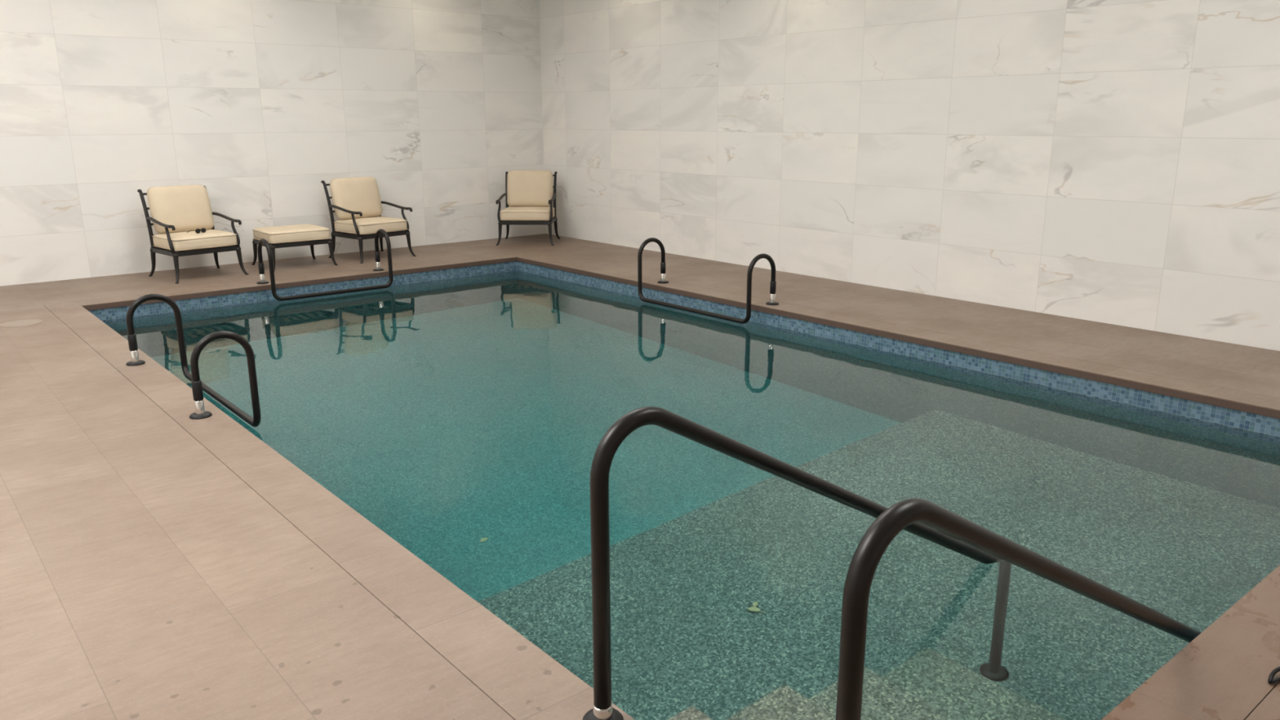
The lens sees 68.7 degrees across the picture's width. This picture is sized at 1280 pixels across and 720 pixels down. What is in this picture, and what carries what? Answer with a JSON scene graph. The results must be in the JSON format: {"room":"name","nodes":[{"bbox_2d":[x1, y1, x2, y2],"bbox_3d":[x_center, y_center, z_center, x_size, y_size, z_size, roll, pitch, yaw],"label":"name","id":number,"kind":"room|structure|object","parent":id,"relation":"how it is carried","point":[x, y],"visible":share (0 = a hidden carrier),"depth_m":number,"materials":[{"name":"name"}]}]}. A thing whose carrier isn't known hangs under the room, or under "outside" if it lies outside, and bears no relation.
{"room":"indoor swimming pool","nodes":[
{"label":"indoor swimming pool","id":0,"kind":"room"},
{"bbox_2d":[125,293,261,426],"bbox_3d":[-2.818,-0.005,5.800,0.379,0.606,1.616,-12,19,-38],"label":"grab rail","id":1,"kind":"object","parent":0,"point":[197,386],"depth_m":5.41,"materials":[{"name":"black metal"}]},
{"bbox_2d":[0,0,546,286],"bbox_3d":[-5.421,-2.660,9.647,10.800,4.140,0.150,-12,19,-38],"label":"wall","id":2,"kind":"structure","parent":0,"point":[256,104],"depth_m":10.47,"materials":[{"name":"stone"}]},
{"bbox_2d":[257,228,393,301],"bbox_3d":[-3.218,-0.996,9.624,1.346,0.606,0.379,-12,19,-38],"label":"grab rail","id":3,"kind":"object","parent":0,"point":[261,268],"depth_m":9.47,"materials":[{"name":"black metal"}]},
{"bbox_2d":[0,233,1279,719],"bbox_3d":[-0.856,0.434,4.807,10.500,0.050,14.080,-12,19,-38],"label":"floor","id":4,"kind":"structure","parent":0,"point":[142,577],"depth_m":3.72,"materials":[{"name":"tile"}]},
{"bbox_2d":[0,319,42,327],"bbox_3d":[-5.007,-0.299,7.577,0.300,0.005,0.300,-12,19,-38],"label":"lid","id":5,"kind":"object","parent":4,"relation":"on","point":[23,322],"visible":1,"depth_m":7.58,"materials":[{"name":"plastic"}]},
{"bbox_2d":[137,184,248,284],"bbox_3d":[-4.657,-1.334,9.755,0.794,0.926,0.755,13,19,41],"label":"armchair","id":6,"kind":"object","parent":4,"relation":"on","point":[175,211],"visible":0.99,"depth_m":9.68,"materials":[{"name":"fabric"}]},
{"bbox_2d":[186,227,205,233],"bbox_3d":[-4.585,-1.341,9.694,0.147,0.049,0.139,7,16,24],"label":"sunglasses","id":7,"kind":"object","parent":6,"relation":"on","point":[203,229],"visible":1,"depth_m":9.66,"materials":[{"name":"black plastic"}]},
{"bbox_2d":[251,223,337,271],"bbox_3d":[-3.880,-1.268,10.478,0.734,0.430,0.682,-12,19,-38],"label":"ottoman","id":8,"kind":"object","parent":4,"relation":"on","point":[295,235],"visible":0.94,"depth_m":10.27,"materials":[{"name":"fabric"}]},
{"bbox_2d":[320,176,416,263],"bbox_3d":[-3.192,-1.665,11.014,0.794,0.926,0.755,12,19,40],"label":"armchair","id":9,"kind":"object","parent":4,"relation":"on","point":[357,202],"visible":0.98,"depth_m":10.93,"materials":[{"name":"fabric"}]},
{"bbox_2d":[495,169,560,245],"bbox_3d":[-1.470,-2.007,12.308,0.755,0.926,0.794,0,15,2],"label":"armchair","id":10,"kind":"object","parent":4,"relation":"on","point":[528,194],"visible":1,"depth_m":12.37,"materials":[{"name":"fabric"}]},
{"bbox_2d":[88,261,1279,437],"bbox_3d":[-0.472,0.905,6.771,5.046,1.850,9.026,-12,19,-38],"label":"swimming pool","id":11,"kind":"object","parent":4,"relation":"in","point":[1244,420],"visible":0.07,"depth_m":7.67,"materials":[{"name":"tile"}]},
{"bbox_2d":[44,253,1279,719],"bbox_3d":[-0.475,-0.015,6.532,5.030,0.050,9.010,-12,19,-38],"label":"pool coping","id":12,"kind":"object","parent":11,"relation":"on","point":[1223,673],"visible":0.97,"depth_m":3.54},
{"bbox_2d":[102,270,1279,719],"bbox_3d":[-0.472,0.934,6.779,4.746,1.690,8.726,-12,19,-38],"label":"pool water","id":13,"kind":"object","parent":11,"relation":"in","point":[466,419],"visible":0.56,"depth_m":4.60,"materials":[{"name":"teal liquid"}]},
{"bbox_2d":[1267,666,1279,684],"bbox_3d":[1.933,0.915,2.765,0.247,0.020,0.044,-5,15,-18],"label":"strap","id":14,"kind":"object","parent":4,"relation":"on","point":[1270,680],"visible":1,"depth_m":2.73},
{"bbox_2d":[637,237,778,324],"bbox_3d":[0.596,-0.762,8.669,0.378,0.606,1.576,-12,19,-38],"label":"grab rail","id":15,"kind":"object","parent":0,"point":[663,264],"depth_m":8.43,"materials":[{"name":"black metal"}]},
{"bbox_2d":[582,406,997,719],"bbox_3d":[0.719,1.028,3.277,2.246,2.179,0.120,-12,19,-38],"label":"rail","id":16,"kind":"object","parent":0,"point":[602,709],"depth_m":2.50,"materials":[{"name":"black metal"}]},
{"bbox_2d":[538,0,1279,351],"bbox_3d":[3.226,-2.174,7.655,0.150,4.140,14.080,-12,19,-38],"label":"wall","id":17,"kind":"structure","parent":0,"point":[1110,162],"depth_m":8.25,"materials":[{"name":"stone"}]},
{"bbox_2d":[835,497,1200,719],"bbox_3d":[1.233,1.181,2.680,2.246,2.179,0.120,-12,19,-38],"label":"rail","id":18,"kind":"object","parent":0,"point":[869,551],"depth_m":1.83,"materials":[{"name":"black metal"}]}
]}

